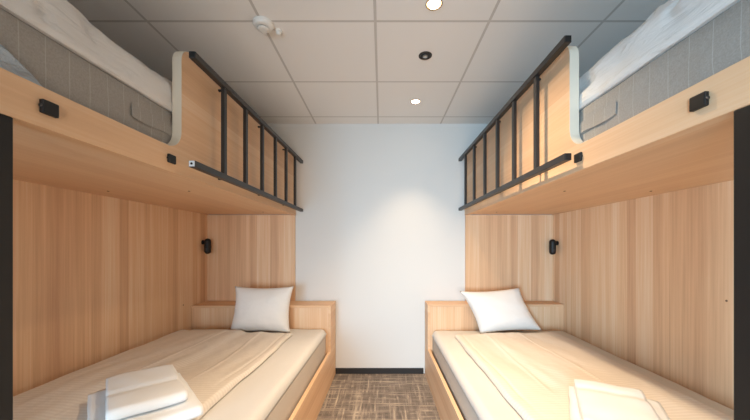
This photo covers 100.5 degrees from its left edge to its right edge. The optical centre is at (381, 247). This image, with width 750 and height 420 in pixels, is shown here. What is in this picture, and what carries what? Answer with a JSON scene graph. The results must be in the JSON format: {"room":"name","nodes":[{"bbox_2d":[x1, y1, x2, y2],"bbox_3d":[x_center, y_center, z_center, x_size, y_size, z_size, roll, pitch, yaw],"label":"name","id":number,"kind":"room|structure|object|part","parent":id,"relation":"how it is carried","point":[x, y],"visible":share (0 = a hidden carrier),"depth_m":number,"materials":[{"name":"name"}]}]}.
{"room":"dormitory","nodes":[
{"label":"dormitory","id":0,"kind":"room"},
{"bbox_2d":[67,0,668,123],"bbox_3d":[-0.040,-1.230,0.650,3.520,0.080,4.700,0,0,0],"label":"ceiling","id":1,"kind":"structure","parent":0,"point":[332,61],"depth_m":1.83,"materials":[{"name":"tile"}]},
{"bbox_2d":[253,16,273,32],"bbox_3d":[-0.628,-1.171,1.655,0.104,0.038,0.104,0,0,0],"label":"smoke detector","id":2,"kind":"object","parent":1,"relation":"attached to","point":[262,24],"visible":1,"depth_m":1.63,"materials":[{"name":"white plastic"}]},
{"bbox_2d":[275,28,282,35],"bbox_3d":[-0.566,-1.179,1.712,0.042,0.023,0.042,0,0,0],"label":"ceiling sensor","id":3,"kind":"object","parent":1,"relation":"attached to","point":[278,31],"visible":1,"depth_m":1.70,"materials":[{"name":"white plastic"}]},
{"bbox_2d":[411,99,420,103],"bbox_3d":[0.275,-1.187,2.540,0.082,0.006,0.082,0,0,0],"label":"recessed light","id":4,"kind":"object","parent":1,"relation":"in","point":[414,101],"visible":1,"depth_m":2.53,"materials":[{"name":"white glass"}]},
{"bbox_2d":[419,51,431,59],"bbox_3d":[0.270,-1.184,1.933,0.082,0.012,0.082,0,0,0],"label":"ceiling fitting","id":5,"kind":"object","parent":1,"relation":"attached to","point":[425,55],"visible":1,"depth_m":1.93,"materials":[{"name":"black plastic"}]},
{"bbox_2d":[426,0,442,10],"bbox_3d":[0.255,-1.187,1.522,0.082,0.006,0.082,0,0,0],"label":"recessed light","id":6,"kind":"object","parent":1,"relation":"in","point":[432,5],"visible":1,"depth_m":1.52,"materials":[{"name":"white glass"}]},
{"bbox_2d":[428,0,439,8],"bbox_3d":[0.255,-1.187,1.522,0.060,0.003,0.060,0,0,0],"label":"diffuser","id":7,"kind":"object","parent":6,"relation":"attached to","point":[432,4],"depth_m":1.52,"materials":[{"name":"white plastic"}]},
{"bbox_2d":[268,124,487,372],"bbox_3d":[-0.040,-0.005,3.050,3.720,2.530,0.100,0,0,0],"label":"wall","id":8,"kind":"structure","parent":0,"point":[380,228],"depth_m":3.00,"materials":[{"name":"white paint"}]},
{"bbox_2d":[336,368,422,373],"bbox_3d":[-0.023,1.183,2.993,0.846,0.053,0.014,0,0,0],"label":"baseboard","id":9,"kind":"structure","parent":8,"relation":"attached to","point":[338,370],"depth_m":2.99,"materials":[{"name":"black"}]},
{"bbox_2d":[316,373,440,419],"bbox_3d":[-0.040,1.235,0.650,3.520,0.050,4.700,0,0,0],"label":"floor","id":10,"kind":"structure","parent":0,"point":[349,396],"depth_m":2.48,"materials":[{"name":"carpet"}]},
{"bbox_2d":[0,51,295,419],"bbox_3d":[-1.281,0.168,1.808,0.914,2.085,2.377,0,0,0],"label":"bunk bed","id":11,"kind":"object","parent":10,"relation":"on","point":[104,222],"visible":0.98,"depth_m":1.67,"materials":[{"name":"beige wood"}]},
{"bbox_3d":[-0.909,0.450,0.715,0.061,1.520,0.060,0,0,0],"label":"post","id":12,"kind":"part","parent":11,"relation":"part of","materials":[{"name":"black"}]},
{"bbox_2d":[0,8,171,143],"bbox_3d":[-1.285,-0.463,1.780,0.828,0.244,2.300,0,0,0],"label":"mattress","id":13,"kind":"object","parent":11,"relation":"on","point":[27,53],"visible":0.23,"depth_m":0.93,"materials":[{"name":"grey fabric"}]},
{"bbox_2d":[0,0,171,112],"bbox_3d":[-1.280,-0.701,1.616,0.819,0.228,2.004,0,0,0],"label":"duvet","id":14,"kind":"object","parent":13,"relation":"on","point":[60,21],"visible":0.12,"depth_m":1.00,"materials":[{"name":"white fabric"}]},
{"bbox_3d":[-1.701,0.210,1.808,0.018,2.000,2.378,0,0,1],"label":"wall panel","id":15,"kind":"part","parent":11,"relation":"part of","materials":[{"name":"beige wood"}]},
{"bbox_3d":[-0.871,-0.592,1.808,0.039,0.563,2.378,0,0,1],"label":"guard panel","id":16,"kind":"part","parent":11,"relation":"part of","materials":[{"name":"beige wood"}]},
{"bbox_2d":[201,238,210,253],"bbox_3d":[-1.628,-0.012,2.899,0.076,0.144,0.059,0,0,0],"label":"reading lamp","id":17,"kind":"object","parent":11,"relation":"attached to","point":[207,242],"visible":1,"depth_m":2.88,"materials":[{"name":"black"}]},
{"bbox_2d":[189,51,302,211],"bbox_3d":[-0.807,-0.588,2.157,0.071,0.492,1.674,0,0,1],"label":"guard rail","id":18,"kind":"object","parent":11,"relation":"hanging from","point":[225,89],"visible":1,"depth_m":1.81,"materials":[{"name":"black metal"}]},
{"bbox_3d":[-0.786,-0.820,2.159,0.028,0.028,1.669,0,0,1],"label":"rail","id":19,"kind":"part","parent":18,"relation":"part of","materials":[{"name":"black metal"}]},
{"bbox_3d":[-0.786,-0.356,2.159,0.028,0.028,1.669,0,0,1],"label":"rail","id":20,"kind":"part","parent":18,"relation":"part of","materials":[{"name":"black metal"}]},
{"bbox_3d":[-1.246,0.099,2.986,0.836,0.818,0.022,0,0,0],"label":"head panel","id":21,"kind":"part","parent":11,"relation":"part of","materials":[{"name":"beige wood"}]},
{"bbox_2d":[191,301,335,419],"bbox_3d":[-1.078,0.860,1.873,1.274,0.700,2.225,0,0,0],"label":"frame","id":22,"kind":"object","parent":10,"relation":"on","point":[208,314],"visible":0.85,"depth_m":2.74,"materials":[{"name":"beige wood"}]},
{"bbox_2d":[193,329,326,419],"bbox_3d":[-1.094,0.886,1.765,1.226,0.367,1.986,0,0,0],"label":"mattress","id":23,"kind":"object","parent":22,"relation":"on","point":[274,389],"visible":0.34,"depth_m":1.73,"materials":[{"name":"beige fabric"}]},
{"bbox_2d":[13,329,291,419],"bbox_3d":[-1.176,0.668,1.653,0.941,0.062,1.706,0,0,0],"label":"duvet","id":24,"kind":"object","parent":23,"relation":"on","point":[212,363],"visible":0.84,"depth_m":1.70,"materials":[{"name":"fabric"}]},
{"bbox_2d":[87,373,203,419],"bbox_3d":[-0.967,0.637,1.267,0.334,0.048,0.460,0,0,-43],"label":"bath towel","id":25,"kind":"object","parent":24,"relation":"on","point":[189,409],"visible":0.37,"depth_m":1.19,"materials":[{"name":"white fabric"}]},
{"bbox_2d":[105,365,187,419],"bbox_3d":[-0.988,0.589,1.302,0.247,0.046,0.403,0,0,-41],"label":"hand towel","id":26,"kind":"object","parent":25,"relation":"on","point":[128,394],"visible":1,"depth_m":1.24,"materials":[{"name":"white fabric"}]},
{"bbox_2d":[230,286,293,332],"bbox_3d":[-1.006,0.518,2.615,0.504,0.373,0.203,0,0,0],"label":"pillow","id":27,"kind":"object","parent":23,"relation":"on","point":[256,309],"visible":0.98,"depth_m":2.56,"materials":[{"name":"white fabric"}]},
{"bbox_3d":[-1.069,0.871,2.748,1.200,0.678,0.018,0,0,0],"label":"headboard","id":28,"kind":"part","parent":22,"relation":"part of","materials":[{"name":"beige wood"}]},
{"bbox_3d":[-1.066,0.521,2.860,1.206,0.022,0.250,0,0,0],"label":"headboard","id":29,"kind":"part","parent":22,"relation":"part of","materials":[{"name":"beige wood"}]},
{"bbox_3d":[-0.482,1.062,1.748,0.024,0.295,1.977,0,0,1],"label":"rail","id":30,"kind":"part","parent":22,"relation":"part of","materials":[{"name":"beige wood"}]},
{"bbox_3d":[-0.455,0.860,2.861,0.022,0.700,0.249,0,0,1],"label":"headboard","id":31,"kind":"part","parent":22,"relation":"part of","materials":[{"name":"beige wood"}]},
{"bbox_2d":[425,301,563,419],"bbox_3d":[1.024,0.860,1.873,1.222,0.700,2.225,0,0,0],"label":"frame","id":32,"kind":"object","parent":10,"relation":"on","point":[439,315],"visible":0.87,"depth_m":2.80,"materials":[{"name":"beige wood"}]},
{"bbox_3d":[0.424,0.860,2.893,0.022,0.700,0.184,0,0,0],"label":"headboard","id":33,"kind":"part","parent":32,"relation":"part of","materials":[{"name":"beige wood"}]},
{"bbox_3d":[0.425,1.062,1.780,0.024,0.295,2.041,0,0,0],"label":"rail","id":34,"kind":"part","parent":32,"relation":"part of","materials":[{"name":"beige wood"}]},
{"bbox_3d":[1.035,0.521,2.893,1.200,0.022,0.185,0,0,0],"label":"headboard","id":35,"kind":"part","parent":32,"relation":"part of","materials":[{"name":"beige wood"}]},
{"bbox_3d":[1.035,0.871,2.813,1.200,0.678,0.018,0,0,0],"label":"headboard","id":36,"kind":"part","parent":32,"relation":"part of","materials":[{"name":"beige wood"}]},
{"bbox_2d":[432,330,733,419],"bbox_3d":[1.038,0.900,1.798,1.181,0.337,1.996,0,0,0],"label":"mattress","id":37,"kind":"object","parent":32,"relation":"on","point":[475,395],"visible":0.36,"depth_m":1.79,"materials":[{"name":"beige fabric"}]},
{"bbox_2d":[460,288,540,333],"bbox_3d":[1.020,0.542,2.679,0.673,0.381,0.201,0,0,0],"label":"pillow","id":38,"kind":"object","parent":37,"relation":"on","point":[502,310],"visible":1,"depth_m":2.62,"materials":[{"name":"white fabric"}]},
{"bbox_2d":[455,332,733,419],"bbox_3d":[1.016,0.704,1.685,0.853,0.049,1.738,0,0,0],"label":"duvet","id":39,"kind":"object","parent":37,"relation":"on","point":[534,372],"visible":0.89,"depth_m":1.70,"materials":[{"name":"fabric"}]},
{"bbox_2d":[568,386,669,419],"bbox_3d":[0.920,0.669,1.206,0.334,0.044,0.462,0,0,30],"label":"bath towel","id":40,"kind":"object","parent":39,"relation":"on","point":[574,414],"visible":0.2,"depth_m":1.27,"materials":[{"name":"white fabric"}]},
{"bbox_2d":[574,379,660,419],"bbox_3d":[0.910,0.625,1.216,0.247,0.042,0.402,0,0,28],"label":"hand towel","id":41,"kind":"object","parent":40,"relation":"on","point":[596,400],"visible":1,"depth_m":1.22,"materials":[{"name":"white fabric"}]},
{"bbox_2d":[465,46,749,419],"bbox_3d":[1.219,0.163,1.808,0.870,2.094,2.377,0,0,0],"label":"bunk bed","id":42,"kind":"object","parent":10,"relation":"on","point":[648,215],"visible":0.95,"depth_m":1.68,"materials":[{"name":"beige wood"}]},
{"bbox_3d":[1.218,0.099,2.986,0.836,0.818,0.022,0,0,0],"label":"head panel","id":43,"kind":"part","parent":42,"relation":"part of","materials":[{"name":"beige wood"}]},
{"bbox_2d":[458,35,570,210],"bbox_3d":[0.766,-0.603,2.123,0.060,0.502,1.741,0,0,0],"label":"guard rail","id":44,"kind":"object","parent":42,"relation":"hanging from","point":[534,78],"visible":1,"depth_m":1.75,"materials":[{"name":"black metal"}]},
{"bbox_3d":[0.750,-0.366,2.124,0.028,0.028,1.738,0,0,0],"label":"rail","id":45,"kind":"part","parent":44,"relation":"part of","materials":[{"name":"black metal"}]},
{"bbox_2d":[549,239,558,254],"bbox_3d":[1.598,-0.005,2.899,0.076,0.144,0.059,0,0,0],"label":"reading lamp","id":46,"kind":"object","parent":42,"relation":"attached to","point":[552,243],"visible":1,"depth_m":2.88,"materials":[{"name":"black"}]},
{"bbox_3d":[0.816,-0.596,1.808,0.039,0.572,2.377,0,0,0],"label":"guard panel","id":47,"kind":"part","parent":42,"relation":"part of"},
{"bbox_3d":[1.645,0.210,1.808,0.018,2.000,2.377,0,0,0],"label":"wall panel","id":48,"kind":"part","parent":42,"relation":"part of","materials":[{"name":"beige wood"}]},
{"bbox_2d":[579,0,749,141],"bbox_3d":[1.224,-0.463,1.780,0.783,0.244,2.300,0,0,0],"label":"mattress","id":49,"kind":"object","parent":42,"relation":"on","point":[724,41],"visible":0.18,"depth_m":0.89,"materials":[{"name":"grey fabric"}]},
{"bbox_2d":[579,0,740,110],"bbox_3d":[1.220,-0.699,1.616,0.772,0.224,1.968,0,0,0],"label":"duvet","id":50,"kind":"object","parent":49,"relation":"on","point":[673,21],"visible":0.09,"depth_m":0.99,"materials":[{"name":"white fabric"}]},
{"bbox_3d":[0.828,0.450,0.679,0.060,1.520,0.060,0,0,0],"label":"post","id":51,"kind":"part","parent":42,"relation":"part of","materials":[{"name":"black"}]}
]}

